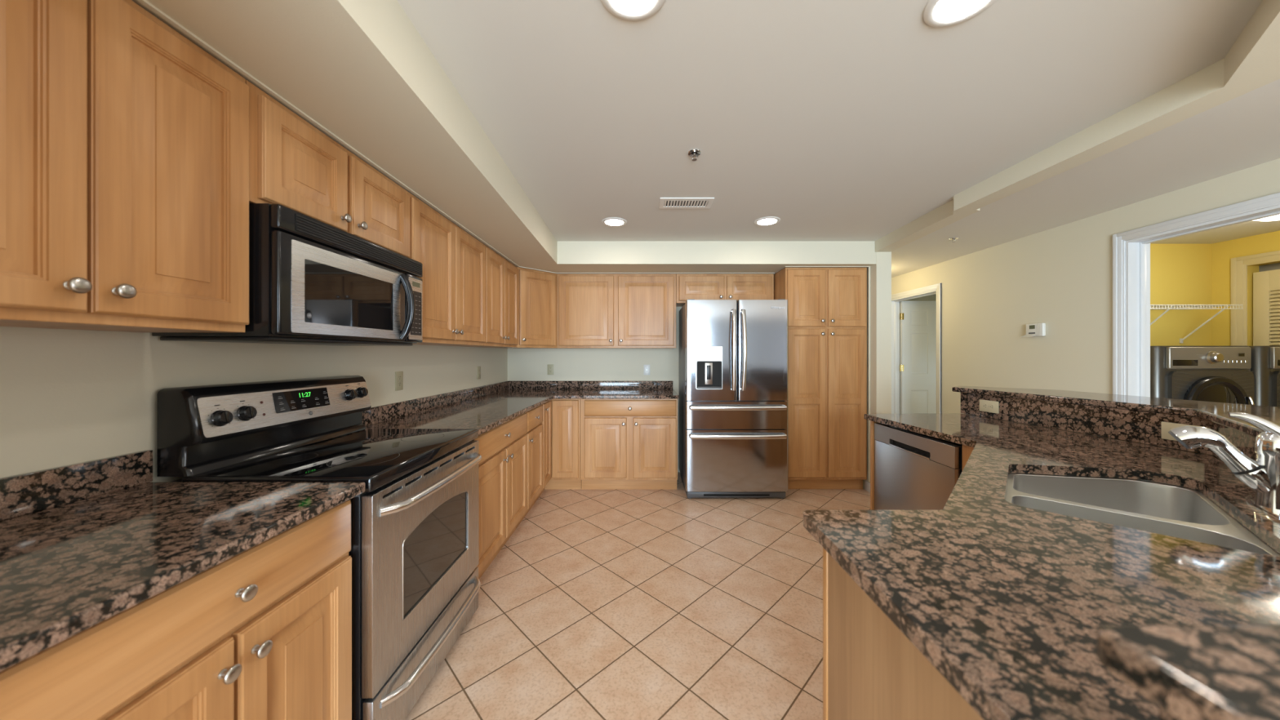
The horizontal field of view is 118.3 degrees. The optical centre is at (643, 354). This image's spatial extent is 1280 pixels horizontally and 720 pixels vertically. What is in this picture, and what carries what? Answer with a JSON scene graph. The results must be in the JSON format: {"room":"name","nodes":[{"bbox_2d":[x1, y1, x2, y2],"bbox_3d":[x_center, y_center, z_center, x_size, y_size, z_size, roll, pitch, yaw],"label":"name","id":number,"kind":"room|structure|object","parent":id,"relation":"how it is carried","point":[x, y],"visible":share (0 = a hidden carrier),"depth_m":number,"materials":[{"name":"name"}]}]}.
{"room":"kitchen","nodes":[
{"label":"kitchen","id":0,"kind":"room"},
{"bbox_2d":[0,326,507,481],"bbox_3d":[-1.543,0.130,0.055,0.100,2.334,8.510,0,0,0],"label":"wall","id":1,"kind":"structure","parent":0,"point":[68,397],"depth_m":1.11,"materials":[{"name":"beige paint"}]},
{"bbox_2d":[0,449,152,520],"bbox_3d":[-1.482,0.334,0.810,0.020,0.094,0.680,0,0,0],"label":"backsplash","id":2,"kind":"structure","parent":1,"relation":"attached to","point":[23,494],"depth_m":0.98,"materials":[{"name":"brown stone"}]},
{"bbox_2d":[0,0,248,332],"bbox_3d":[-1.313,-0.444,0.806,0.354,0.757,0.670,0,0,0],"label":"upper cabinet","id":3,"kind":"object","parent":1,"relation":"attached to","point":[124,143],"visible":1,"depth_m":0.85,"materials":[{"name":"brown wood"}]},
{"bbox_2d":[244,80,409,257],"bbox_3d":[-1.313,-0.642,1.537,0.354,0.359,0.784,0,0,0],"label":"upper cabinet","id":4,"kind":"object","parent":1,"relation":"attached to","point":[294,165],"visible":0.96,"depth_m":1.38,"materials":[{"name":"brown wood"}]},
{"bbox_2d":[151,203,422,345],"bbox_3d":[-1.267,-0.251,1.536,0.441,0.415,0.760,0,0,0],"label":"microwave","id":5,"kind":"object","parent":4,"relation":"attached to","point":[312,281],"visible":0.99,"depth_m":1.31,"materials":[{"name":"black metal"}]},
{"bbox_2d":[395,371,403,391],"bbox_3d":[-1.489,0.162,2.335,0.008,0.115,0.070,0,0,0],"label":"wall outlet","id":6,"kind":"object","parent":1,"relation":"attached to","point":[398,375],"visible":1,"depth_m":2.33,"materials":[{"name":"beige plastic"}]},
{"bbox_2d":[362,381,508,426],"bbox_3d":[-1.482,0.336,3.055,0.020,0.090,2.266,0,0,0],"label":"backsplash","id":7,"kind":"structure","parent":1,"relation":"attached to","point":[379,414],"depth_m":2.57,"materials":[{"name":"brown stone"}]},
{"bbox_2d":[408,191,485,345],"bbox_3d":[-1.313,-0.444,2.386,0.354,0.757,0.906,0,0,0],"label":"upper cabinet","id":8,"kind":"object","parent":1,"relation":"attached to","point":[453,261],"visible":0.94,"depth_m":2.31,"materials":[{"name":"brown wood"}]},
{"bbox_2d":[476,366,480,379],"bbox_3d":[-1.489,0.167,3.467,0.008,0.115,0.070,0,0,0],"label":"wall outlet","id":9,"kind":"object","parent":1,"relation":"attached to","point":[478,368],"visible":1,"depth_m":3.46,"materials":[{"name":"beige plastic"}]},
{"bbox_2d":[444,244,518,347],"bbox_3d":[-1.313,-0.444,3.220,0.354,0.757,0.754,0,0,0],"label":"upper cabinet","id":10,"kind":"object","parent":1,"relation":"attached to","point":[501,275],"visible":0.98,"depth_m":3.15,"materials":[{"name":"brown wood"}]},
{"bbox_2d":[500,266,559,348],"bbox_3d":[-1.185,-0.444,3.900,0.609,0.757,0.614,0,0,0],"label":"upper cabinet","id":11,"kind":"object","parent":1,"relation":"attached to","point":[537,290],"visible":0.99,"depth_m":3.72,"materials":[{"name":"brown wood"}]},
{"bbox_2d":[132,0,875,274],"bbox_3d":[0.321,-0.932,1.305,3.628,0.209,5.810,0,0,0],"label":"soffit","id":12,"kind":"structure","parent":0,"point":[362,70],"depth_m":1.42,"materials":[{"name":"beige paint"}]},
{"bbox_2d":[507,306,682,471],"bbox_3d":[0.321,0.130,4.260,3.628,2.334,0.100,0,0,0],"label":"wall","id":13,"kind":"structure","parent":0,"point":[523,364],"depth_m":4.21,"materials":[{"name":"beige paint"}]},
{"bbox_2d":[547,364,553,374],"bbox_3d":[-1.018,0.167,4.206,0.070,0.115,0.008,0,0,0],"label":"wall outlet","id":14,"kind":"object","parent":13,"relation":"attached to","point":[550,366],"visible":1,"depth_m":4.20,"materials":[{"name":"beige plastic"}]},
{"bbox_2d":[508,381,672,389],"bbox_3d":[-0.583,0.336,4.199,1.820,0.090,0.020,0,0,0],"label":"backsplash","id":15,"kind":"structure","parent":13,"relation":"attached to","point":[512,384],"depth_m":4.19,"materials":[{"name":"brown stone"}]},
{"bbox_2d":[556,274,675,348],"bbox_3d":[-0.271,-0.444,4.031,1.216,0.757,0.352,0,0,0],"label":"upper cabinet","id":16,"kind":"object","parent":13,"relation":"attached to","point":[594,311],"visible":1,"depth_m":3.89,"materials":[{"name":"brown wood"}]},
{"bbox_2d":[643,364,649,374],"bbox_3d":[0.041,0.170,4.206,0.070,0.115,0.008,0,0,0],"label":"wall outlet","id":17,"kind":"object","parent":13,"relation":"attached to","point":[646,367],"visible":1,"depth_m":4.20,"materials":[{"name":"white plastic"}]},
{"bbox_2d":[675,274,773,306],"bbox_3d":[0.837,-0.673,4.031,0.992,0.297,0.352,0,0,0],"label":"upper cabinet","id":18,"kind":"object","parent":13,"relation":"attached to","point":[696,286],"visible":0.93,"depth_m":3.89,"materials":[{"name":"brown wood"}]},
{"bbox_2d":[404,471,870,719],"bbox_3d":[2.350,1.337,1.100,8.100,0.080,10.800,0,0,0],"label":"floor","id":19,"kind":"structure","parent":0,"point":[600,604],"depth_m":1.91,"materials":[{"name":"tile"}]},
{"bbox_2d":[0,499,351,719],"bbox_3d":[-1.160,0.856,0.812,0.660,0.882,0.663,0,0,0],"label":"base cabinet","id":20,"kind":"object","parent":19,"relation":"on","point":[264,632],"visible":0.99,"depth_m":0.79,"materials":[{"name":"brown wood"}]},
{"bbox_2d":[0,481,364,671],"bbox_3d":[-1.162,0.398,0.810,0.660,0.032,0.680,0,0,0],"label":"countertop","id":21,"kind":"structure","parent":20,"relation":"on","point":[66,570],"depth_m":0.78,"materials":[{"name":"brown stone"}]},
{"bbox_2d":[156,375,481,719],"bbox_3d":[-1.114,0.701,1.536,0.716,1.193,0.760,0,0,0],"label":"range","id":22,"kind":"object","parent":19,"relation":"on","point":[414,553],"visible":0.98,"depth_m":1.35,"materials":[{"name":"silver metal"}]},
{"bbox_2d":[182,428,478,492],"bbox_3d":[-1.113,0.396,1.536,0.579,0.051,0.758,0,0,0],"label":"cooktop","id":23,"kind":"object","parent":22,"relation":"in","point":[382,459],"depth_m":1.38,"materials":[{"name":"black glass"}]},
{"bbox_2d":[473,412,527,578],"bbox_3d":[-1.160,0.856,2.385,0.660,0.882,0.923,0,0,0],"label":"base cabinet","id":24,"kind":"object","parent":19,"relation":"on","point":[503,449],"visible":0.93,"depth_m":2.33,"materials":[{"name":"brown wood"}]},
{"bbox_2d":[365,389,679,435],"bbox_3d":[-0.578,0.398,3.066,1.828,0.032,2.288,0,0,0],"label":"countertop","id":25,"kind":"structure","parent":24,"relation":"on","point":[485,413],"depth_m":2.82,"materials":[{"name":"brown stone"}]},
{"bbox_2d":[515,404,542,528],"bbox_3d":[-1.160,0.856,3.074,0.660,0.882,0.448,0,0,0],"label":"base cabinet","id":26,"kind":"object","parent":19,"relation":"on","point":[534,433],"visible":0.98,"depth_m":3.04,"materials":[{"name":"brown wood"}]},
{"bbox_2d":[533,398,581,503],"bbox_3d":[-1.042,0.856,3.754,0.895,0.882,0.906,0,0,0],"label":"base cabinet","id":27,"kind":"object","parent":19,"relation":"on","point":[561,423],"visible":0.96,"depth_m":3.59,"materials":[{"name":"brown wood"}]},
{"bbox_2d":[580,398,677,488],"bbox_3d":[-0.133,0.856,3.884,0.918,0.882,0.646,0,0,0],"label":"base cabinet","id":28,"kind":"object","parent":19,"relation":"on","point":[626,443],"visible":1,"depth_m":3.59,"materials":[{"name":"brown wood"}]},
{"bbox_2d":[679,298,787,498],"bbox_3d":[0.837,0.401,3.737,0.909,1.792,0.826,0,0,0],"label":"refrigerator","id":29,"kind":"object","parent":19,"relation":"on","point":[733,353],"visible":1,"depth_m":3.40,"materials":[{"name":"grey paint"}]},
{"bbox_2d":[773,267,866,488],"bbox_3d":[1.732,0.237,3.888,0.770,2.119,0.638,0,0,0],"label":"pantry cabinet","id":30,"kind":"object","parent":19,"relation":"on","point":[827,401],"visible":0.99,"depth_m":3.60,"materials":[{"name":"brown wood"}]},
{"bbox_2d":[870,420,879,510],"bbox_3d":[1.744,0.856,2.421,0.600,0.882,0.019,0,0,0],"label":"end panel","id":31,"kind":"object","parent":19,"relation":"on","point":[872,423],"visible":0.07,"depth_m":2.41,"materials":[{"name":"brown wood"}]},
{"bbox_2d":[822,444,983,719],"bbox_3d":[0.848,0.856,1.130,0.387,0.882,1.816,0,0,38],"label":"base cabinet","id":32,"kind":"object","parent":19,"relation":"on","point":[872,670],"visible":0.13,"depth_m":0.72,"materials":[{"name":"brown wood"}]},
{"bbox_2d":[803,413,1279,719],"bbox_3d":[1.348,0.398,1.305,1.169,0.032,2.744,0,0,34],"label":"countertop","id":33,"kind":"structure","parent":32,"relation":"on","point":[1009,602],"depth_m":0.68,"materials":[{"name":"brown stone"}]},
{"bbox_2d":[1005,472,1279,556],"bbox_3d":[1.322,0.517,1.086,0.736,0.204,0.450,0,0,-45],"label":"sink","id":34,"kind":"object","parent":33,"relation":"in","point":[1173,511],"visible":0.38,"depth_m":1.15,"materials":[{"name":"silver metal"}]},
{"bbox_2d":[1168,412,1279,520],"bbox_3d":[1.530,0.264,0.949,0.210,0.235,0.213,0,0,0],"label":"faucet","id":35,"kind":"object","parent":33,"relation":"on","point":[1261,475],"visible":1,"depth_m":0.94,"materials":[{"name":"silver metal"}]},
{"bbox_2d":[1234,468,1271,493],"bbox_3d":[1.529,0.312,0.948,0.052,0.072,0.070,0,0,-43],"label":"faucet","id":36,"kind":"object","parent":35,"relation":"attached to","point":[1259,480],"depth_m":0.94,"materials":[{"name":"metal"}]},
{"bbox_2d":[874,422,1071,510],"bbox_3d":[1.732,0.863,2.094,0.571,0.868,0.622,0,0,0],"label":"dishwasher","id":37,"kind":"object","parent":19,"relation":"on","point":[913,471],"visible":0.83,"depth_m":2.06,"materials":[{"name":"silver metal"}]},
{"bbox_2d":[1150,346,1254,404],"bbox_3d":[4.005,0.618,3.072,0.700,1.358,0.866,0,0,0],"label":"washing machine","id":38,"kind":"object","parent":19,"relation":"on","point":[1216,374],"visible":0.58,"depth_m":2.70,"materials":[{"name":"graphite gray painted metal"},{"name":"dark glass"},{"name":"chrome"}]},
{"bbox_2d":[1248,346,1279,407],"bbox_3d":[4.745,0.618,3.072,0.700,1.358,0.866,0,0,0],"label":"washing machine","id":39,"kind":"object","parent":19,"relation":"on","point":[1265,360],"visible":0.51,"depth_m":2.72,"materials":[{"name":"grey metal"}]},
{"bbox_2d":[396,0,1279,277],"bbox_3d":[2.350,-1.081,1.100,8.100,0.112,10.800,0,0,0],"label":"ceiling","id":40,"kind":"structure","parent":0,"point":[833,120],"depth_m":1.62,"materials":[{"name":"white paint"}]},
{"bbox_2d":[601,217,626,226],"bbox_3d":[-0.225,-1.032,2.990,0.198,0.009,0.198,0,0,0],"label":"recessed light","id":41,"kind":"object","parent":40,"relation":"in","point":[611,221],"visible":1,"depth_m":2.96,"materials":[{"name":"white glass"}]},
{"bbox_2d":[600,0,664,21],"bbox_3d":[-0.030,-1.032,1.088,0.198,0.009,0.198,0,0,0],"label":"recessed light","id":42,"kind":"object","parent":40,"relation":"in","point":[627,10],"visible":1,"depth_m":1.14,"materials":[{"name":"white glass"}]},
{"bbox_2d":[658,197,714,208],"bbox_3d":[0.292,-1.032,2.615,0.360,0.009,0.176,0,0,0],"label":"ceiling vent","id":43,"kind":"object","parent":40,"relation":"in","point":[664,202],"visible":1,"depth_m":2.61,"materials":[{"name":"white plastic"}]},
{"bbox_2d":[688,149,701,160],"bbox_3d":[0.263,-1.016,1.962,0.068,0.040,0.068,0,0,0],"label":"sprinkler","id":44,"kind":"object","parent":40,"relation":"attached to","point":[694,153],"visible":1,"depth_m":1.96,"materials":[{"name":"silver metal"}]},
{"bbox_2d":[753,216,780,226],"bbox_3d":[0.964,-1.032,2.975,0.198,0.009,0.198,0,0,0],"label":"recessed light","id":45,"kind":"object","parent":40,"relation":"in","point":[769,220],"visible":1,"depth_m":2.96,"materials":[{"name":"white glass"}]},
{"bbox_2d":[949,237,958,243],"bbox_3d":[2.770,-1.016,3.410,0.068,0.040,0.068,0,0,0],"label":"sprinkler","id":46,"kind":"object","parent":40,"relation":"attached to","point":[951,238],"visible":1,"depth_m":3.41,"materials":[{"name":"silver metal"}]},
{"bbox_2d":[922,0,996,27],"bbox_3d":[0.935,-1.032,1.112,0.198,0.009,0.198,0,0,0],"label":"recessed light","id":47,"kind":"object","parent":40,"relation":"in","point":[946,13],"visible":1,"depth_m":1.15,"materials":[{"name":"white glass"}]},
{"bbox_2d":[1253,214,1279,221],"bbox_3d":[4.400,-0.977,2.600,0.356,0.096,0.356,0,0,0],"label":"dome ceiling light","id":48,"kind":"object","parent":40,"relation":"attached to","point":[1277,217],"visible":0.21,"depth_m":2.65,"materials":[{"name":"white glass"}]},
{"bbox_2d":[862,251,891,488],"bbox_3d":[2.204,0.130,4.900,0.137,2.334,2.800,0,0,0],"label":"wall","id":49,"kind":"structure","parent":0,"point":[881,272],"depth_m":3.50,"materials":[{"name":"beige paint"}]},
{"bbox_2d":[137,0,870,481],"bbox_3d":[0.479,0.184,2.146,3.310,2.025,3.491,0,0,0],"label":"trim","id":50,"kind":"structure","parent":49,"relation":"attached to","point":[144,2],"depth_m":1.52,"materials":[{"name":"beige paint"}]},
{"bbox_2d":[865,480,870,493],"bbox_3d":[2.203,1.252,4.888,0.162,0.090,2.803,0,0,0],"label":"baseboard","id":51,"kind":"structure","parent":49,"relation":"attached to","point":[867,483],"depth_m":3.62,"materials":[{"name":"white paint"}]},
{"bbox_2d":[899,293,936,413],"bbox_3d":[4.436,0.130,6.350,1.868,2.334,0.100,0,0,0],"label":"door frame","id":52,"kind":"structure","parent":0,"point":[932,297],"depth_m":6.30,"materials":[{"name":"beige paint"}]},
{"bbox_2d":[875,0,1279,252],"bbox_3d":[1.929,-0.987,1.778,0.784,0.100,3.470,0,0,19],"label":"ceiling soffit","id":53,"kind":"structure","parent":0,"point":[1252,62],"depth_m":1.58,"materials":[{"name":"beige paint"}]},
{"bbox_2d":[891,158,1279,413],"bbox_3d":[3.434,0.130,3.530,0.135,2.334,5.740,0,0,0],"label":"wall","id":54,"kind":"structure","parent":0,"point":[1060,277],"depth_m":3.18,"materials":[{"name":"beige paint"}]},
{"bbox_2d":[891,283,941,413],"bbox_3d":[3.428,0.246,4.810,0.157,2.102,0.994,0,0,0],"label":"trim","id":55,"kind":"structure","parent":54,"relation":"attached to","point":[934,289],"depth_m":5.04,"materials":[{"name":"white paint"}]},
{"bbox_2d":[899,301,936,413],"bbox_3d":[3.906,0.280,5.173,0.845,2.010,0.103,0,0,0],"label":"door","id":56,"kind":"structure","parent":54,"relation":"in","point":[917,366],"depth_m":5.19,"materials":[{"name":"white paint"}]},
{"bbox_2d":[1020,323,1045,337],"bbox_3d":[3.329,-0.207,3.267,0.075,0.112,0.147,0,0,0],"label":"thermostat","id":57,"kind":"object","parent":54,"relation":"attached to","point":[1035,329],"visible":1,"depth_m":3.25,"materials":[{"name":"white plastic"}]},
{"bbox_2d":[1112,192,1279,396],"bbox_3d":[3.433,0.222,1.884,0.167,2.150,1.692,0,0,0],"label":"trim","id":58,"kind":"structure","parent":54,"relation":"attached to","point":[1131,254],"depth_m":2.65,"materials":[{"name":"white paint"}]},
{"bbox_2d":[966,413,1270,555],"bbox_3d":[1.565,0.771,1.124,0.827,1.052,2.944,0,0,37],"label":"wall","id":59,"kind":"structure","parent":0,"point":[966,414],"depth_m":1.66,"materials":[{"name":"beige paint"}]},
{"bbox_2d":[960,392,1255,719],"bbox_3d":[1.516,0.312,1.170,0.721,0.136,2.774,0,0,37],"label":"backsplash","id":60,"kind":"structure","parent":59,"relation":"attached to","point":[1136,426],"depth_m":1.77,"materials":[{"name":"brown stone"}]},
{"bbox_2d":[979,399,999,413],"bbox_3d":[2.073,0.312,2.295,0.008,0.070,0.115,0,0,-5],"label":"wall outlet","id":61,"kind":"object","parent":60,"relation":"attached to","point":[993,406],"visible":1,"depth_m":2.29,"materials":[{"name":"beige plastic"}]},
{"bbox_2d":[982,403,987,408],"bbox_3d":[2.068,0.312,2.314,0.002,0.033,0.028,0,0,-5],"label":"receptacle","id":62,"kind":"object","parent":61,"relation":"attached to","point":[984,405],"depth_m":2.31,"materials":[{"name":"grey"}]},
{"bbox_2d":[989,404,994,409],"bbox_3d":[2.072,0.312,2.275,0.002,0.033,0.028,0,0,-5],"label":"receptacle","id":63,"kind":"object","parent":61,"relation":"attached to","point":[991,406],"depth_m":2.27,"materials":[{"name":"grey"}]},
{"bbox_2d":[1161,422,1202,440],"bbox_3d":[2.141,0.312,1.520,0.008,0.070,0.115,0,0,-4],"label":"wall outlet","id":64,"kind":"object","parent":60,"relation":"attached to","point":[1166,426],"visible":0.29,"depth_m":1.55,"materials":[{"name":"beige plastic"}]},
{"bbox_2d":[951,386,1279,719],"bbox_3d":[1.599,0.228,0.993,1.147,0.030,3.234,0,0,37],"label":"bar","id":65,"kind":"object","parent":59,"relation":"on","point":[1190,672],"visible":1,"depth_m":0.28,"materials":[{"name":"brown stone"}]},
{"bbox_2d":[1150,244,1211,346],"bbox_3d":[4.436,0.130,3.595,1.868,2.334,0.100,0,0,0],"label":"wall","id":66,"kind":"structure","parent":0,"point":[1180,273],"depth_m":3.54,"materials":[{"name":"yellow paint"}]},
{"bbox_2d":[1150,304,1243,342],"bbox_3d":[4.302,-0.264,3.391,1.560,0.321,0.304,0,0,0],"label":"wire shelf","id":67,"kind":"object","parent":66,"relation":"attached to","point":[1167,307],"visible":0.39,"depth_m":3.31,"materials":[{"name":"white metal"}]},
{"bbox_2d":[1211,230,1279,346],"bbox_3d":[5.320,0.130,2.172,0.100,2.334,2.745,0,0,0],"label":"wall","id":68,"kind":"structure","parent":0,"point":[1222,252],"depth_m":3.44,"materials":[{"name":"yellow paint"}]},
{"bbox_2d":[1231,250,1279,346],"bbox_3d":[5.261,0.220,2.743,0.018,2.155,1.355,0,0,0],"label":"trim","id":69,"kind":"structure","parent":68,"relation":"attached to","point":[1238,264],"depth_m":3.36,"materials":[{"name":"beige paint"}]},
{"bbox_2d":[1253,269,1279,346],"bbox_3d":[5.305,0.284,2.741,0.030,1.985,1.154,0,0,0],"label":"door","id":70,"kind":"structure","parent":68,"relation":"in","point":[1266,284],"depth_m":3.25,"materials":[{"name":"beige paint"}]},
{"bbox_2d":[1258,262,1279,271],"bbox_3d":[5.475,0.130,2.743,0.210,2.334,1.585,0,0,0],"label":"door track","id":71,"kind":"structure","parent":0,"point":[1272,266],"depth_m":3.36,"materials":[{"name":"grey metal"}]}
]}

